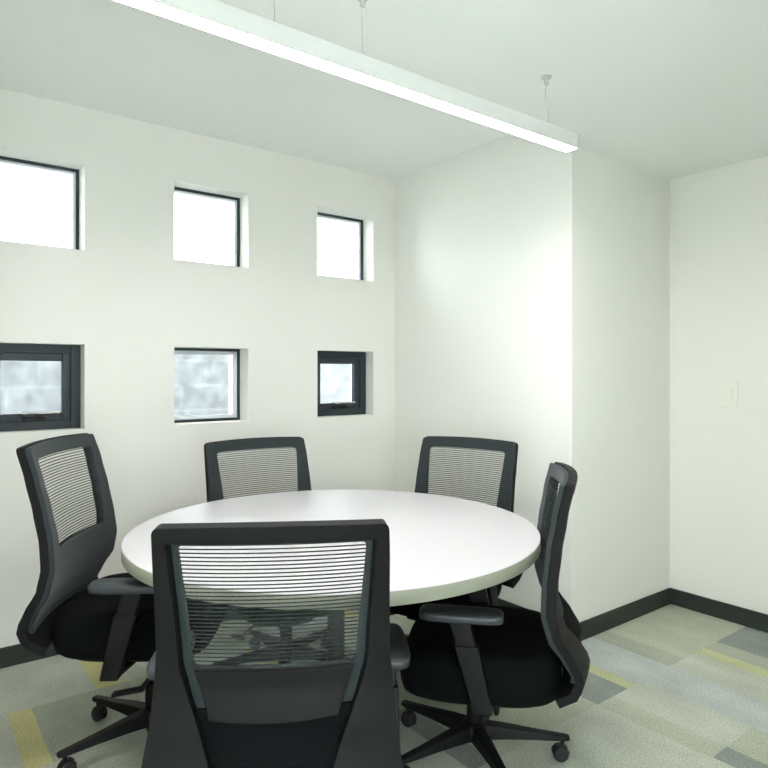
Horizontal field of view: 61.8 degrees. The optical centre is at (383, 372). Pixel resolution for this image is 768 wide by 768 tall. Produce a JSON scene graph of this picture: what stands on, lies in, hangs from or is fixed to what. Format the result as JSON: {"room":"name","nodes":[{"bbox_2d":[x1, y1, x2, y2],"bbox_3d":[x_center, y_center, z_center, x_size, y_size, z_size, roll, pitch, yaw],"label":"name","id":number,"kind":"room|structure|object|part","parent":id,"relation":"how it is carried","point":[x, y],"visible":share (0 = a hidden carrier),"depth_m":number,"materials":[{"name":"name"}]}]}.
{"room":"meeting room","nodes":[
{"label":"meeting room","id":0,"kind":"room"},
{"bbox_2d":[0,88,394,647],"bbox_3d":[-1.233,-0.052,3.336,4.885,2.705,0.260,0,0,-37],"label":"wall","id":1,"kind":"structure","parent":0,"point":[123,297],"depth_m":3.27,"materials":[{"name":"paint"}]},
{"bbox_2d":[0,156,78,249],"bbox_3d":[-1.656,-0.785,3.007,0.411,0.410,0.030,0,0,-37],"label":"window","id":2,"kind":"structure","parent":1,"relation":"in","point":[6,160],"depth_m":3.10,"materials":[{"name":"metal"}]},
{"bbox_2d":[0,343,80,431],"bbox_3d":[-1.635,0.065,2.979,0.411,0.400,0.100,0,0,-37],"label":"window","id":3,"kind":"structure","parent":1,"relation":"in","point":[69,356],"depth_m":3.03,"materials":[{"name":"metal"}]},
{"bbox_3d":[-1.621,0.203,2.961,0.114,0.036,0.054,0,0,-37],"label":"handle","id":4,"kind":"part","parent":3,"relation":"part of","materials":[{"name":"black metal"}]},
{"bbox_3d":[-1.649,0.065,2.998,0.331,0.320,0.043,0,0,-37],"label":"sash","id":5,"kind":"part","parent":3,"relation":"part of","materials":[{"name":"metal"}]},
{"bbox_2d":[0,609,232,668],"bbox_3d":[-0.908,1.255,3.413,2.473,0.090,0.012,0,0,-37],"label":"baseboard","id":6,"kind":"structure","parent":1,"relation":"attached to","point":[16,654],"depth_m":2.86,"materials":[{"name":"plastic"}]},
{"bbox_2d":[174,348,239,422],"bbox_3d":[-0.989,0.065,3.516,0.413,0.400,0.030,0,0,-37],"label":"window","id":7,"kind":"structure","parent":1,"relation":"in","point":[197,351],"depth_m":3.57,"materials":[{"name":"metal"}]},
{"bbox_2d":[174,187,239,266],"bbox_3d":[-0.989,-0.785,3.516,0.413,0.410,0.030,0,0,-37],"label":"window","id":8,"kind":"structure","parent":1,"relation":"in","point":[236,201],"depth_m":3.62,"materials":[{"name":"metal"}]},
{"bbox_2d":[317,212,362,279],"bbox_3d":[-0.307,-0.785,4.036,0.413,0.410,0.030,0,0,-37],"label":"window","id":9,"kind":"structure","parent":1,"relation":"in","point":[359,222],"depth_m":4.14,"materials":[{"name":"metal"}]},
{"bbox_2d":[317,351,365,415],"bbox_3d":[-0.286,0.065,4.008,0.413,0.400,0.100,0,0,-37],"label":"window","id":10,"kind":"structure","parent":1,"relation":"in","point":[357,405],"depth_m":4.05,"materials":[{"name":"metal"}]},
{"bbox_3d":[-0.300,0.065,4.027,0.333,0.320,0.043,0,0,-37],"label":"sash","id":11,"kind":"part","parent":10,"relation":"part of","materials":[{"name":"metal"}]},
{"bbox_3d":[-0.273,0.203,3.990,0.114,0.036,0.054,0,0,-37],"label":"handle","id":12,"kind":"part","parent":10,"relation":"part of","materials":[{"name":"black metal"}]},
{"bbox_2d":[0,0,767,179],"bbox_3d":[0.256,-1.248,1.503,5.030,0.315,4.980,0,0,-37],"label":"ceiling","id":13,"kind":"structure","parent":0,"point":[667,89],"depth_m":2.49,"materials":[{"name":"paint"}]},
{"bbox_2d":[113,0,577,151],"bbox_3d":[-0.195,-0.971,1.754,2.298,0.239,0.055,0,0,-37],"label":"pendant lamp","id":14,"kind":"object","parent":13,"relation":"hanging from","point":[215,17],"visible":1,"depth_m":1.80,"materials":[{"name":"metal"}]},
{"bbox_2d":[0,604,767,767],"bbox_3d":[0.274,1.325,1.479,5.130,0.050,5.020,0,0,-37],"label":"floor","id":15,"kind":"structure","parent":0,"point":[669,686],"depth_m":2.48,"materials":[{"name":"carpet"}]},
{"bbox_2d":[16,433,226,767],"bbox_3d":[-0.846,0.763,2.262,0.693,1.072,0.674,0,0,-2],"label":"office chair","id":16,"kind":"object","parent":15,"relation":"on","point":[109,620],"visible":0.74,"depth_m":2.07,"materials":[{"name":"black plastic"}]},
{"bbox_3d":[-1.121,0.554,2.250,0.138,0.654,0.564,0,0,-2],"label":"frame","id":17,"kind":"part","parent":16,"relation":"part of","materials":[{"name":"grey plastic"}]},
{"bbox_3d":[-0.941,1.206,2.144,0.285,0.048,0.054,0,0,-43],"label":"leg","id":18,"kind":"part","parent":16,"relation":"part of","materials":[{"name":"black plastic"}]},
{"bbox_3d":[-0.967,1.206,2.346,0.285,0.048,0.054,0,0,29],"label":"leg","id":19,"kind":"part","parent":16,"relation":"part of","materials":[{"name":"black plastic"}]},
{"bbox_3d":[-0.778,0.655,1.974,0.250,0.030,0.090,0,0,-2],"label":"armrest","id":20,"kind":"part","parent":16,"relation":"part of","materials":[{"name":"plastic"}]},
{"bbox_3d":[-0.780,0.990,2.092,0.092,0.082,0.201,0,0,39],"label":"height lever","id":21,"kind":"part","parent":16,"relation":"part of","materials":[{"name":"black plastic"}]},
{"bbox_3d":[-0.838,0.843,2.262,0.515,0.154,0.496,0,0,-2],"label":"seat","id":22,"kind":"part","parent":16,"relation":"part of","materials":[{"name":"black fabric"}]},
{"bbox_3d":[-0.741,1.206,2.107,0.054,0.048,0.285,0,0,-25],"label":"leg","id":23,"kind":"part","parent":16,"relation":"part of","materials":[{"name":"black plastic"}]},
{"bbox_2d":[141,519,409,767],"bbox_3d":[-0.259,0.805,1.649,0.675,0.987,0.662,0,0,-9],"label":"office chair","id":24,"kind":"object","parent":15,"relation":"on","point":[338,713],"visible":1,"depth_m":1.40,"materials":[{"name":"grey plastic"}]},
{"bbox_3d":[-0.559,0.740,1.691,0.090,0.030,0.250,0,0,-5],"label":"armrest","id":25,"kind":"part","parent":24,"relation":"part of","materials":[{"name":"plastic"}]},
{"bbox_3d":[0.019,0.740,1.745,0.090,0.030,0.250,0,0,-5],"label":"armrest","id":26,"kind":"part","parent":24,"relation":"part of","materials":[{"name":"plastic"}]},
{"bbox_2d":[204,437,347,664],"bbox_3d":[-0.455,0.805,2.832,0.626,0.987,0.648,0,0,-34],"label":"office chair","id":27,"kind":"object","parent":15,"relation":"on","point":[214,491],"visible":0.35,"depth_m":2.92,"materials":[{"name":"black plastic"}]},
{"bbox_3d":[-0.552,1.075,2.670,0.201,0.082,0.092,0,0,7],"label":"height lever","id":28,"kind":"part","parent":27,"relation":"part of","materials":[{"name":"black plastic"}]},
{"bbox_3d":[-0.587,1.206,2.728,0.285,0.048,0.054,0,0,-21],"label":"leg","id":29,"kind":"part","parent":27,"relation":"part of","materials":[{"name":"black plastic"}]},
{"bbox_3d":[-0.599,0.639,3.043,0.564,0.654,0.138,0,0,-34],"label":"frame","id":30,"kind":"part","parent":27,"relation":"part of","materials":[{"name":"grey plastic"}]},
{"bbox_3d":[-0.536,1.206,2.924,0.054,0.048,0.285,0,0,-39],"label":"leg","id":31,"kind":"part","parent":27,"relation":"part of","materials":[{"name":"black plastic"}]},
{"bbox_3d":[-0.439,0.927,2.809,0.496,0.154,0.515,0,0,-34],"label":"seat","id":32,"kind":"part","parent":27,"relation":"part of","materials":[{"name":"black fabric"}]},
{"bbox_3d":[-0.416,1.206,2.618,0.054,0.048,0.285,0,0,-3],"label":"leg","id":33,"kind":"part","parent":27,"relation":"part of","materials":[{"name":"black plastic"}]},
{"bbox_3d":[-0.333,1.206,2.936,0.054,0.048,0.285,0,0,33],"label":"leg","id":34,"kind":"part","parent":27,"relation":"part of","materials":[{"name":"black plastic"}]},
{"bbox_3d":[-0.260,1.206,2.747,0.285,0.048,0.054,0,0,15],"label":"leg","id":35,"kind":"part","parent":27,"relation":"part of","materials":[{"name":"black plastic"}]},
{"bbox_2d":[121,490,540,659],"bbox_3d":[-0.176,0.930,2.351,1.458,0.740,1.458,0,0,-37],"label":"round table","id":36,"kind":"object","parent":15,"relation":"on","point":[442,547],"visible":0.68,"depth_m":2.06,"materials":[{"name":"white laminate"}]},
{"bbox_2d":[390,436,522,639],"bbox_3d":[0.243,0.806,2.853,0.626,0.987,0.667,0,0,35],"label":"office chair","id":37,"kind":"object","parent":15,"relation":"on","point":[506,494],"visible":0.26,"depth_m":2.98,"materials":[{"name":"black plastic"}]},
{"bbox_3d":[0.232,0.927,2.837,0.496,0.154,0.515,0,0,35],"label":"seat","id":38,"kind":"part","parent":37,"relation":"part of","materials":[{"name":"black fabric"}]},
{"bbox_3d":[0.396,0.639,3.069,0.564,0.654,0.138,0,0,35],"label":"frame","id":39,"kind":"part","parent":37,"relation":"part of","materials":[{"name":"grey plastic"}]},
{"bbox_2d":[400,462,589,767],"bbox_3d":[0.350,0.808,2.167,0.643,0.981,0.638,0,0,11],"label":"office chair","id":40,"kind":"object","parent":15,"relation":"on","point":[479,655],"visible":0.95,"depth_m":1.96,"materials":[{"name":"black fabric"}]},
{"bbox_3d":[0.177,1.206,2.288,0.285,0.048,0.054,0,0,41],"label":"leg","id":41,"kind":"part","parent":40,"relation":"part of","materials":[{"name":"black plastic"}]},
{"bbox_3d":[0.161,1.206,2.086,0.285,0.048,0.054,0,0,-31],"label":"leg","id":42,"kind":"part","parent":40,"relation":"part of","materials":[{"name":"black plastic"}]},
{"bbox_3d":[0.231,0.720,1.913,0.250,0.030,0.090,0,0,11],"label":"armrest","id":43,"kind":"part","parent":40,"relation":"part of","materials":[{"name":"plastic"}]},
{"bbox_3d":[0.330,0.938,2.171,0.515,0.154,0.496,0,0,11],"label":"seat","id":44,"kind":"part","parent":40,"relation":"part of","materials":[{"name":"black fabric"}]},
{"bbox_3d":[0.348,1.206,2.007,0.054,0.048,0.285,0,0,-13],"label":"leg","id":45,"kind":"part","parent":40,"relation":"part of","materials":[{"name":"black plastic"}]},
{"bbox_3d":[0.480,1.206,2.161,0.285,0.048,0.054,0,0,5],"label":"leg","id":46,"kind":"part","parent":40,"relation":"part of","materials":[{"name":"black plastic"}]},
{"bbox_3d":[0.590,0.648,2.120,0.138,0.654,0.564,-5,-1,11],"label":"frame","id":47,"kind":"part","parent":40,"relation":"part of","materials":[{"name":"grey plastic"}]},
{"bbox_2d":[395,135,669,621],"bbox_3d":[0.903,-0.052,3.940,1.045,2.705,1.370,0,0,-37],"label":"wall column","id":48,"kind":"structure","parent":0,"point":[532,279],"depth_m":3.39,"materials":[{"name":"paint"}]},
{"bbox_2d":[498,598,526,608],"bbox_3d":[0.490,1.255,3.610,0.012,0.090,1.370,0,0,-37],"label":"baseboard","id":49,"kind":"structure","parent":48,"relation":"attached to","point":[501,602],"depth_m":3.39,"materials":[{"name":"plastic"}]},
{"bbox_2d":[579,588,669,640],"bbox_3d":[1.257,1.255,3.341,0.883,0.090,0.012,0,0,-37],"label":"baseboard","id":50,"kind":"structure","parent":48,"relation":"attached to","point":[593,626],"depth_m":3.32,"materials":[{"name":"plastic"}]},
{"bbox_2d":[670,156,767,613],"bbox_3d":[2.690,-0.052,2.335,0.150,2.705,3.350,0,0,-37],"label":"wall","id":51,"kind":"structure","parent":0,"point":[719,216],"depth_m":3.41,"materials":[{"name":"paint"}]},
{"bbox_2d":[670,588,767,632],"bbox_3d":[2.580,1.255,2.346,0.012,0.090,3.200,0,0,-37],"label":"baseboard","id":52,"kind":"structure","parent":51,"relation":"attached to","point":[718,609],"depth_m":3.39,"materials":[{"name":"plastic"}]},
{"bbox_2d":[717,381,737,407],"bbox_3d":[1.804,0.113,3.366,0.009,0.140,0.104,0,0,-37],"label":"light switch","id":53,"kind":"object","parent":51,"relation":"attached to","point":[727,391],"visible":1,"depth_m":3.37,"materials":[{"name":"plastic"}]},
{"label":"outside","id":54,"kind":"structure","parent":0,"visible":0},
{"bbox_3d":[-2.722,1.550,7.690,13.000,0.300,8.470,0,0,-37],"label":"ground","id":55,"kind":"structure","parent":54,"visible":0},
{"bbox_2d":[0,354,349,415],"bbox_3d":[-1.106,0.490,5.571,13.000,2.220,0.200,0,0,-37],"label":"window glass","id":56,"kind":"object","parent":55,"relation":"on","point":[201,382],"depth_m":5.08,"materials":[{"name":"glass"}]}
]}

